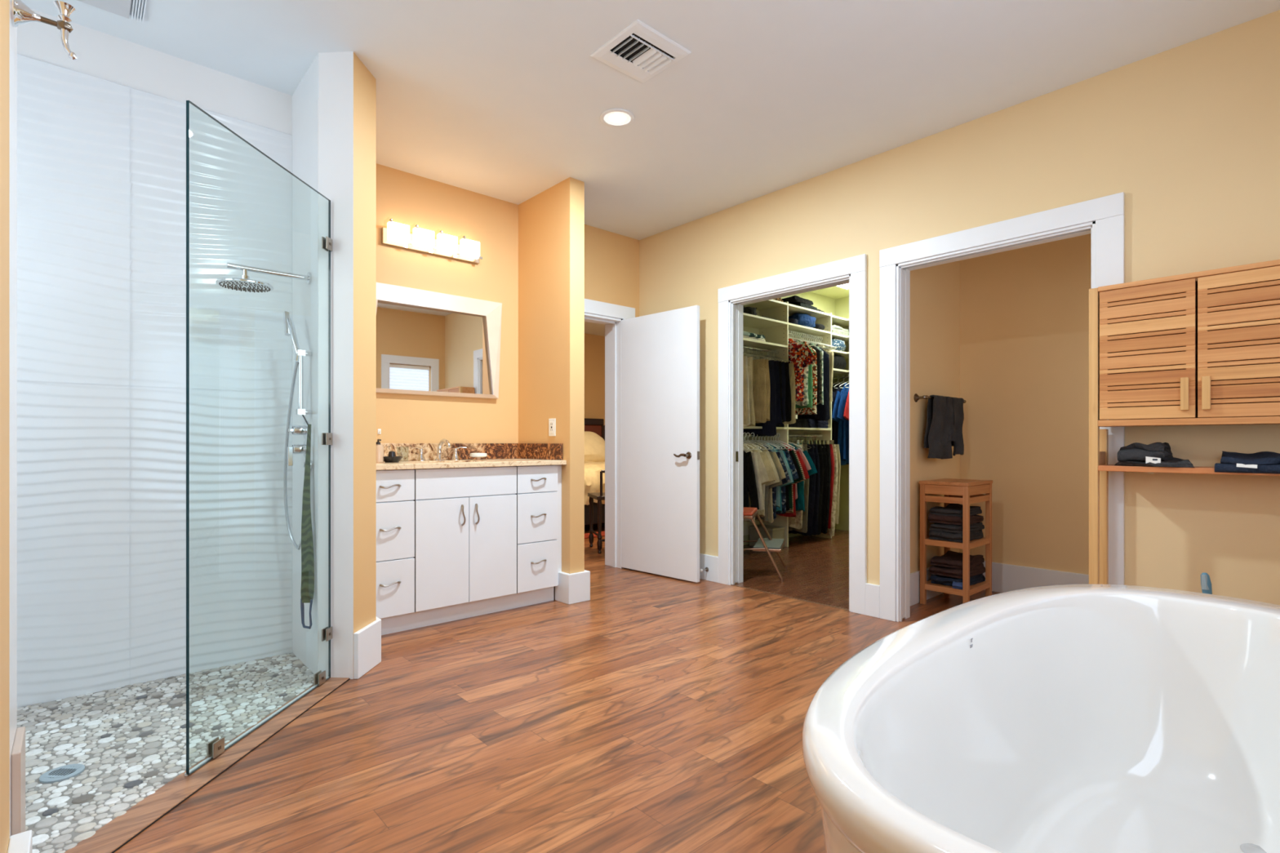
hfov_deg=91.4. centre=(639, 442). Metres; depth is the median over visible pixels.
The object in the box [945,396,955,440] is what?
hand towel
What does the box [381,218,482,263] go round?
vanity light
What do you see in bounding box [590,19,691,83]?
ceiling vent
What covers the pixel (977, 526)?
folded towel
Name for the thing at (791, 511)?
shirt
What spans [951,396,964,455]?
hand towel
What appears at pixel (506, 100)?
ceiling
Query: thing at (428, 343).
wall mirror
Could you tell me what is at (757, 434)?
hanger
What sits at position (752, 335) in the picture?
folded towel
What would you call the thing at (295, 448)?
shower valve
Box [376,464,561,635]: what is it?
vanity cabinet
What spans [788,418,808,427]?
folded towel
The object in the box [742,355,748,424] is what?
trousers
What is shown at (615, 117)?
recessed light
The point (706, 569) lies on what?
door stop
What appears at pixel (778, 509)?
shirt
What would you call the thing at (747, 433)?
hanger
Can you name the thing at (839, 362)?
bag
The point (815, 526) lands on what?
trousers
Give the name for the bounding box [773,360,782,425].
trousers
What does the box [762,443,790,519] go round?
shirt
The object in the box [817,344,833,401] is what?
blouse
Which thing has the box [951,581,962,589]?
folded towel
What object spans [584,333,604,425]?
wall
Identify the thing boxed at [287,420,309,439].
shower valve
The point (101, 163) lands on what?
shower tile
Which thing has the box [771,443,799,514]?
shirt
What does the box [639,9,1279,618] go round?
wall
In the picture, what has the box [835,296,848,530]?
wall
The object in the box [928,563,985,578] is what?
folded towel
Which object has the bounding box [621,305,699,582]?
door
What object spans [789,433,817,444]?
hanger
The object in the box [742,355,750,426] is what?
trousers
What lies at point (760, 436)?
hanger
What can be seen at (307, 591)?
strap
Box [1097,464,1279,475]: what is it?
shelf
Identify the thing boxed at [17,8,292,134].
wall
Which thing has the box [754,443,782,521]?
shirt
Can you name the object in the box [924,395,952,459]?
hand towel
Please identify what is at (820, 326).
bag
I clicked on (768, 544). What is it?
step stool
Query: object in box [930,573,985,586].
folded towel
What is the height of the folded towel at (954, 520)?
0.059 m
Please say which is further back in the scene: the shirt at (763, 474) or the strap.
the shirt at (763, 474)
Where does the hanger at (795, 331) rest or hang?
hanging from the closet shelving at (776, 331)
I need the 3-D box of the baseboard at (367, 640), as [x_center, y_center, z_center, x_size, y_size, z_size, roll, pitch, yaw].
[-1.318,0.930,2.995,0.126,0.200,0.583,0,0,-27]
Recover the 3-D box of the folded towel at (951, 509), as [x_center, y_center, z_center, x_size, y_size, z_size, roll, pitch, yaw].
[2.033,0.433,4.025,0.353,0.056,0.213,0,0,-42]
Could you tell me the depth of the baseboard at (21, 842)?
1.29 m
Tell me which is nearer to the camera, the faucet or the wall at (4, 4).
the wall at (4, 4)
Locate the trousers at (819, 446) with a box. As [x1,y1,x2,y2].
[817,444,823,534]
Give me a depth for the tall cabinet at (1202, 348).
2.51 m
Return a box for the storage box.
[748,524,785,546]
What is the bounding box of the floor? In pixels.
[17,523,1001,852]
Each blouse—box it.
[788,338,816,401]
[793,339,808,405]
[795,340,812,408]
[810,342,823,404]
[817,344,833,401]
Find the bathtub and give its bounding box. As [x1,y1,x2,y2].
[802,584,1279,852]
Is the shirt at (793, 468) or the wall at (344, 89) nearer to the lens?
the wall at (344, 89)
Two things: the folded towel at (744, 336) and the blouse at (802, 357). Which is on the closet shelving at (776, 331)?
the folded towel at (744, 336)
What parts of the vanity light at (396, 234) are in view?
lamp shade, lamp shade, lamp shade, lamp shade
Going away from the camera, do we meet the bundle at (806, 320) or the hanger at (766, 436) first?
the hanger at (766, 436)
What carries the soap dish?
on the countertop
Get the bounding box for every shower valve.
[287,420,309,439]
[287,440,306,466]
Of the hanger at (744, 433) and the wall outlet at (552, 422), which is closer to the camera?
the wall outlet at (552, 422)
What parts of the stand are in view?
leg, slat rail, slat rail, rail, rail, leg, leg, slat rail, slat rail, slat rail, rail, rail, leg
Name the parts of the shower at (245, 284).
shower arm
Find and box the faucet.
[411,438,466,461]
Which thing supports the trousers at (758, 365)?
hanging from the hanger
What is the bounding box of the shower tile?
[17,53,292,707]
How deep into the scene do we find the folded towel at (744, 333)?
5.76 m
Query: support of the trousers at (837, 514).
hanging from the hanger
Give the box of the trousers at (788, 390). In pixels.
[782,362,791,422]
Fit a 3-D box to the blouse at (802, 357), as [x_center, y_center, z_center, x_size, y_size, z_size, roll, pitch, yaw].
[1.480,-0.719,6.265,0.653,0.632,0.116,0,0,42]
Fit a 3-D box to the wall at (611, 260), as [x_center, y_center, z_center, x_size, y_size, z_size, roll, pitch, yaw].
[-0.986,-0.335,4.490,2.470,2.730,0.190,0,0,-42]
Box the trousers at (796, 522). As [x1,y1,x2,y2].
[788,444,804,529]
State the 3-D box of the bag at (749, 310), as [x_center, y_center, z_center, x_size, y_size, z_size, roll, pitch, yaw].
[1.015,-1.238,5.952,0.165,0.104,0.223,0,0,-42]
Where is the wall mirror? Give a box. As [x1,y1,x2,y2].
[376,282,502,399]
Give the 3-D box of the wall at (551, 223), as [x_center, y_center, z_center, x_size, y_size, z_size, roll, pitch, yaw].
[-0.617,-0.335,4.271,0.115,2.730,0.630,0,0,-42]
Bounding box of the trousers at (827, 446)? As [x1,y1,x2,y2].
[821,444,831,533]
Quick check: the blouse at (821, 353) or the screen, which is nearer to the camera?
the screen
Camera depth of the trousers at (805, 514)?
6.22 m
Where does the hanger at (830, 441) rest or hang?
hanging from the closet shelving at (776, 331)
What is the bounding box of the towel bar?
[914,393,966,403]
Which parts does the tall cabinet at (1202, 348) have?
post, rail, post, panel, door, handle, rail, handle, door, panel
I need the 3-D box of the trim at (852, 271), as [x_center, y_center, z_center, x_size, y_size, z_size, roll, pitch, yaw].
[1.014,-0.048,4.201,0.158,2.155,1.150,0,0,-42]
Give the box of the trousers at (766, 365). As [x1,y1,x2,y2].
[764,359,770,421]
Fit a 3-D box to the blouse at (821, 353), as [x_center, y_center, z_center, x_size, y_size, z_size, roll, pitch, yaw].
[1.753,-0.709,6.510,0.370,0.652,0.119,0,0,44]
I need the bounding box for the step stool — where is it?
[742,506,787,582]
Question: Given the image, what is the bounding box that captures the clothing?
[831,383,848,464]
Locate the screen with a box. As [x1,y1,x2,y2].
[184,100,332,776]
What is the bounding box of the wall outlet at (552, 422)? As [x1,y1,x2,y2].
[548,418,555,435]
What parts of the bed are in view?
headboard, headboard rail, headboard post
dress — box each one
[795,341,817,415]
[797,343,830,421]
[808,342,820,402]
[836,386,848,461]
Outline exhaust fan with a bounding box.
[76,0,146,23]
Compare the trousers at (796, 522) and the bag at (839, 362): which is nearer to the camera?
the trousers at (796, 522)
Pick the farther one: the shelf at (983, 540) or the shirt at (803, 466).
the shirt at (803, 466)
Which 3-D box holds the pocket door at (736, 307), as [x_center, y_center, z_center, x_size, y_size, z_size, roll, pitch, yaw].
[0.704,0.007,4.557,0.038,2.025,0.014,0,0,-42]
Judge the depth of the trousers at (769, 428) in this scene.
5.84 m
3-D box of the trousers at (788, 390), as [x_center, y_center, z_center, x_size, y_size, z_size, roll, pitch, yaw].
[1.313,-0.484,6.113,0.072,0.572,0.386,0,0,-42]
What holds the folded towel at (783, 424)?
on the closet shelving at (776, 331)
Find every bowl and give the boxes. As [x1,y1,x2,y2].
[383,444,403,462]
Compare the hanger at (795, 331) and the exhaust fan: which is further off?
the hanger at (795, 331)
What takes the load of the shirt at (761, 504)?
hanging from the hanger
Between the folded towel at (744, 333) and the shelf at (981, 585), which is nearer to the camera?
the shelf at (981, 585)
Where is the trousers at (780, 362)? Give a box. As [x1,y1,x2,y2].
[778,360,783,421]
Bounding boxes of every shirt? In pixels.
[742,443,768,521]
[742,445,764,522]
[742,449,759,509]
[746,443,776,516]
[751,443,779,515]
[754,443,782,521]
[755,443,786,523]
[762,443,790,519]
[765,443,793,507]
[769,443,793,512]
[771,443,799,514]
[774,443,801,511]
[776,443,809,516]
[777,443,803,509]
[780,444,805,513]
[786,444,811,499]
[788,443,817,511]
[831,382,848,465]
[843,391,848,420]
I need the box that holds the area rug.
[584,531,604,538]
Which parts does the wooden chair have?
leg, seat, leg, arm post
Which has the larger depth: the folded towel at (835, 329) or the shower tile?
the folded towel at (835, 329)
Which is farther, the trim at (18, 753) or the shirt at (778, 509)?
the shirt at (778, 509)
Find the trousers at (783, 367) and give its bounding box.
[781,361,786,421]
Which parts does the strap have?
handle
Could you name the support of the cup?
on the bowl at (391, 458)
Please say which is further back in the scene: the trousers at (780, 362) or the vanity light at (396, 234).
the trousers at (780, 362)
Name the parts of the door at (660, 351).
handle, latch plate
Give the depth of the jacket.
7.00 m
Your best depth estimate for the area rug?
6.86 m
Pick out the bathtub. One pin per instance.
(1064, 718)
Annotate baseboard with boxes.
[7,830,31,852]
[353,617,381,679]
[555,569,590,604]
[699,553,718,582]
[865,582,879,617]
[910,567,943,605]
[982,560,1088,592]
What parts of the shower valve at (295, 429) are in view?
lever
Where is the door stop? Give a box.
[699,567,708,572]
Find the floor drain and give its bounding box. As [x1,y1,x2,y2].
[39,764,84,783]
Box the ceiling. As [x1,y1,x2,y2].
[21,0,1279,336]
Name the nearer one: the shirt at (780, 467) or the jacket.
the shirt at (780, 467)
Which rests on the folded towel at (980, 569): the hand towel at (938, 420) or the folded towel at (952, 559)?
the folded towel at (952, 559)
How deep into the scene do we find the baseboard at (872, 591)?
3.68 m
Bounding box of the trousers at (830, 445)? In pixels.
[827,444,834,528]
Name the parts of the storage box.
lid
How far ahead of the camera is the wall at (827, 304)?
7.17 m
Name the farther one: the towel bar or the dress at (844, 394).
the dress at (844, 394)
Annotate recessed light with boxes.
[600,108,634,127]
[836,283,848,288]
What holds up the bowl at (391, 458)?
on the countertop
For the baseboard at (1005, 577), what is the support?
attached to the wall at (1024, 311)
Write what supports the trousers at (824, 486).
hanging from the hanger at (818, 441)
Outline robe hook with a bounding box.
[10,0,76,59]
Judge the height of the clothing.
0.912 m
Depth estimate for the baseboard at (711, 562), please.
4.63 m
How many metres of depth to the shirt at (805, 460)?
5.99 m
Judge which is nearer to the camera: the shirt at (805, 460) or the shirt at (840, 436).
the shirt at (805, 460)
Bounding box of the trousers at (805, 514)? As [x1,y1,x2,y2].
[788,444,808,533]
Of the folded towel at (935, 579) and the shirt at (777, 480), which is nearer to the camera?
the folded towel at (935, 579)
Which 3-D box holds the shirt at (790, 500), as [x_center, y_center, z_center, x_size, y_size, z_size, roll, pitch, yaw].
[1.332,0.323,6.102,0.100,0.626,0.656,0,0,-39]
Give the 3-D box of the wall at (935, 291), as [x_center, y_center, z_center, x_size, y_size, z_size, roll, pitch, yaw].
[1.900,-0.335,4.134,1.080,2.730,0.005,0,0,-42]
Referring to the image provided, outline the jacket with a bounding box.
[831,383,839,439]
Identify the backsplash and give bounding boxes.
[380,443,516,460]
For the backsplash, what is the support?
attached to the wall at (611, 260)
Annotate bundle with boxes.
[788,313,816,328]
[831,337,846,351]
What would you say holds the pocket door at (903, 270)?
in the wall at (1188, 133)
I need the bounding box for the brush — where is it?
[1200,572,1212,594]
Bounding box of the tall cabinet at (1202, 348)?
[1088,259,1279,584]
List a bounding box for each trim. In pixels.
[9,0,13,836]
[11,726,25,835]
[111,678,350,852]
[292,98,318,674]
[584,298,635,568]
[718,253,866,614]
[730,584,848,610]
[879,191,1124,622]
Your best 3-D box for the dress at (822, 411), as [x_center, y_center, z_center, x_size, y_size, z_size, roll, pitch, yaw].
[1.820,-0.629,6.572,0.377,0.812,0.104,0,0,43]
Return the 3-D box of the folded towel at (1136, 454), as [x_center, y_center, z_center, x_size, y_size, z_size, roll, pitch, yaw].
[2.171,0.049,2.639,0.222,0.100,0.283,0,0,-42]
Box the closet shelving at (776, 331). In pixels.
[742,299,848,546]
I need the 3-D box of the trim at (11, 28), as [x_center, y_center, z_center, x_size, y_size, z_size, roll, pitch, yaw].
[-1.401,-0.335,1.322,0.100,2.730,0.120,0,0,-42]
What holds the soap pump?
on the countertop
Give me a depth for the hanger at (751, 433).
5.92 m
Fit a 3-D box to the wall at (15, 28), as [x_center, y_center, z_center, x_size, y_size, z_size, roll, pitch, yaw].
[-1.714,-0.335,1.188,0.745,2.730,0.100,0,0,-42]
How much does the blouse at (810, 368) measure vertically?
0.692 m
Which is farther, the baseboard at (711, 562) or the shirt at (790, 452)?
the shirt at (790, 452)
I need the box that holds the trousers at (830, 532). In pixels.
[821,444,838,536]
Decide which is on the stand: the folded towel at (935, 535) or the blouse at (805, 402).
the folded towel at (935, 535)
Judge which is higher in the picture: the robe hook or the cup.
the robe hook
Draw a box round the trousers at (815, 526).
[812,444,819,535]
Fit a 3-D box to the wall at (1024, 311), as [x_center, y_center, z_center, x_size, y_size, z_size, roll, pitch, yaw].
[2.856,-0.335,3.956,0.100,2.730,1.550,0,0,-42]
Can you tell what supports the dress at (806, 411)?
hanging from the hanger
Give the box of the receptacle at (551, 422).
[550,421,553,433]
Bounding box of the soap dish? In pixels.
[469,453,487,460]
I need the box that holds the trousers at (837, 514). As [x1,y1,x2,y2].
[835,444,840,524]
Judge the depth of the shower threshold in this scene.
1.87 m
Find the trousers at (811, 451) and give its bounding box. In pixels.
[788,444,815,536]
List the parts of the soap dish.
dish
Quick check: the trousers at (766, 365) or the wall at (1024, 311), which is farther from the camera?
the trousers at (766, 365)
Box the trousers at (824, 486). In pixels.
[821,444,826,532]
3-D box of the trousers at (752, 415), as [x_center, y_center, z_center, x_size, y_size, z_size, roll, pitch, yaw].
[0.885,-0.464,5.728,0.400,0.612,0.083,0,0,43]
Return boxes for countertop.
[376,443,566,470]
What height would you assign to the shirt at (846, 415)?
0.812 m
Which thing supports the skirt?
hanging from the hanger
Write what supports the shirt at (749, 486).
hanging from the hanger
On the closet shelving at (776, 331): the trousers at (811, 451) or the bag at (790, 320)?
the bag at (790, 320)
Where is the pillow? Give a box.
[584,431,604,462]
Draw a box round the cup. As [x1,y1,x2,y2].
[387,450,395,457]
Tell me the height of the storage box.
0.195 m
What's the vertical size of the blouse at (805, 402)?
0.672 m
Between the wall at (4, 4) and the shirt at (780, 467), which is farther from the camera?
the shirt at (780, 467)
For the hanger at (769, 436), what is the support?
hanging from the closet shelving at (776, 331)
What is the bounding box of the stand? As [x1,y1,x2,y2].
[919,478,992,604]
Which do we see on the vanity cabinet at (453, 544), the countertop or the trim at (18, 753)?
the countertop
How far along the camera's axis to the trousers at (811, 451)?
6.28 m
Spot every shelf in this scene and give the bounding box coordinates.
[926,581,985,589]
[927,537,985,542]
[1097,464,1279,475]
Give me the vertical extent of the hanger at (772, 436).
0.160 m
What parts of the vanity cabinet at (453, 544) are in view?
handle, handle, handle, drawer, drawer, drawer, door, handle, handle, door, drawer, drawer, drawer, handle, handle, handle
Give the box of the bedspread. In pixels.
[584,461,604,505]
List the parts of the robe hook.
plate, arm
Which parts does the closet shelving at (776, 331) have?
rod, rod, shelf, shelf, shelf, shelf, rod, rod, shelf, shelf, shelf, shelf, shelf, shelf, shelf, rod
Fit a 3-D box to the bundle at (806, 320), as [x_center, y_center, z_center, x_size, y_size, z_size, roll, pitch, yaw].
[1.689,-1.268,6.577,0.380,0.164,0.286,0,0,-42]
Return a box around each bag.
[743,306,756,315]
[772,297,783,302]
[788,318,798,324]
[813,323,825,329]
[833,355,846,369]
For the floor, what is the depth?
2.20 m
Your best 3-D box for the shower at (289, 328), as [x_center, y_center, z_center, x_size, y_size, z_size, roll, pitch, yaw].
[-1.561,-0.050,2.807,0.204,1.071,0.082,0,0,28]
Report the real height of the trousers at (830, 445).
0.884 m
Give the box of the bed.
[584,417,604,524]
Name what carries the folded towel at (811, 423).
on the closet shelving at (776, 331)
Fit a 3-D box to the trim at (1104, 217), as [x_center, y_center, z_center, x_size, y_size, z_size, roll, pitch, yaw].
[1.844,-0.048,3.281,0.158,2.155,1.148,0,0,-42]
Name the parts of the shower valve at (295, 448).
lever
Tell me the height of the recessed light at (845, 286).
0.034 m
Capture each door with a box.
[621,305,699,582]
[734,304,738,582]
[902,269,905,617]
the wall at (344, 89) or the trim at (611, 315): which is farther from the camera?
the trim at (611, 315)
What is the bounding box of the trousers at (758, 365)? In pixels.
[752,358,766,423]
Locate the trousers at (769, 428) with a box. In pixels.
[742,360,776,435]
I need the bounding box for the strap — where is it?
[300,414,314,629]
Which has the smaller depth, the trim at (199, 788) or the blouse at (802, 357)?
the trim at (199, 788)
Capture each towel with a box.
[742,330,750,335]
[742,335,765,342]
[747,332,764,338]
[776,422,784,426]
[781,295,813,305]
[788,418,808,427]
[793,302,818,311]
[806,418,828,428]
[831,324,848,335]
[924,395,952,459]
[928,503,982,517]
[928,513,983,525]
[928,522,984,533]
[928,529,983,542]
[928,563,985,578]
[929,551,984,568]
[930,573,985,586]
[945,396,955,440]
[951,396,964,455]
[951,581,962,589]
[1114,442,1194,467]
[1214,451,1279,474]
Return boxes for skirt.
[782,363,795,424]
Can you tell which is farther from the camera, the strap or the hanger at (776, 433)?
the hanger at (776, 433)
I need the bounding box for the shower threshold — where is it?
[64,677,349,852]
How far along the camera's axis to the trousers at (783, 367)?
5.93 m
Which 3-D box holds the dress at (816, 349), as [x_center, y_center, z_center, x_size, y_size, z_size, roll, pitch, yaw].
[1.704,-0.719,6.466,0.112,0.631,0.373,0,0,-40]
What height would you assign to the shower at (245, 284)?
0.109 m
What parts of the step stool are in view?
seat, leg, leg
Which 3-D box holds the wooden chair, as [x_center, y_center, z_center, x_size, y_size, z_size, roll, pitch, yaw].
[-0.235,0.643,6.028,0.460,0.773,0.440,0,0,-16]
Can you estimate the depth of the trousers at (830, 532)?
6.55 m
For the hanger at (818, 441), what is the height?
0.112 m
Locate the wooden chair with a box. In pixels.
[587,470,604,553]
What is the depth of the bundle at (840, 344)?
6.84 m
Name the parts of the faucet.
handle, spout, handle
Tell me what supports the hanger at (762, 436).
hanging from the closet shelving at (776, 331)
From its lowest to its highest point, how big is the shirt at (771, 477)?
0.668 m
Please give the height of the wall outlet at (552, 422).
0.116 m
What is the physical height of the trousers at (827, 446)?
0.927 m
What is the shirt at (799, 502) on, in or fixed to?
hanging from the hanger
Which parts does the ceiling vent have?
panel, panel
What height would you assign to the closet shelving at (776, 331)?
2.420 m
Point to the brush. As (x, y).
(1206, 584)
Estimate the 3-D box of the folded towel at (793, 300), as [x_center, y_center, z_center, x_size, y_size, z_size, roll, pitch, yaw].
[1.622,-1.470,6.532,0.333,0.063,0.249,0,0,-42]
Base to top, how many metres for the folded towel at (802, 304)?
0.076 m
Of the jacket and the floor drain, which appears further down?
the floor drain
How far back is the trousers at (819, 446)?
6.37 m
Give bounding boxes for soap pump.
[376,439,383,462]
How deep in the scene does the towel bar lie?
4.00 m
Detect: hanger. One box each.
[742,432,761,449]
[742,432,766,449]
[744,432,770,449]
[748,434,773,449]
[751,435,777,449]
[753,435,779,449]
[756,435,782,449]
[760,435,786,448]
[764,435,789,448]
[770,433,795,448]
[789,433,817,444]
[792,331,815,346]
[794,435,820,444]
[804,435,831,444]
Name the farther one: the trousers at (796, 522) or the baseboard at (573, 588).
the trousers at (796, 522)
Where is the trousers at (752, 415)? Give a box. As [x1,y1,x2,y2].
[747,356,755,424]
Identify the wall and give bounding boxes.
[0,0,9,852]
[13,26,17,740]
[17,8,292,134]
[292,51,376,679]
[376,163,639,461]
[518,177,584,598]
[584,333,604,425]
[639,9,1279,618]
[742,291,835,545]
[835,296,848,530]
[910,260,959,573]
[960,233,1091,574]
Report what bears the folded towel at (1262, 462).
on the tall cabinet at (1202, 348)
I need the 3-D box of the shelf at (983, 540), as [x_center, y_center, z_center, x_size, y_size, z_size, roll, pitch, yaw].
[2.037,0.622,4.019,0.370,0.010,0.250,0,0,-42]
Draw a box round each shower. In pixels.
[215,262,311,292]
[283,311,312,550]
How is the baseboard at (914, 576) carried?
attached to the wall at (935, 291)
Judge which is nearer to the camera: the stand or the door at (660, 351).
the stand

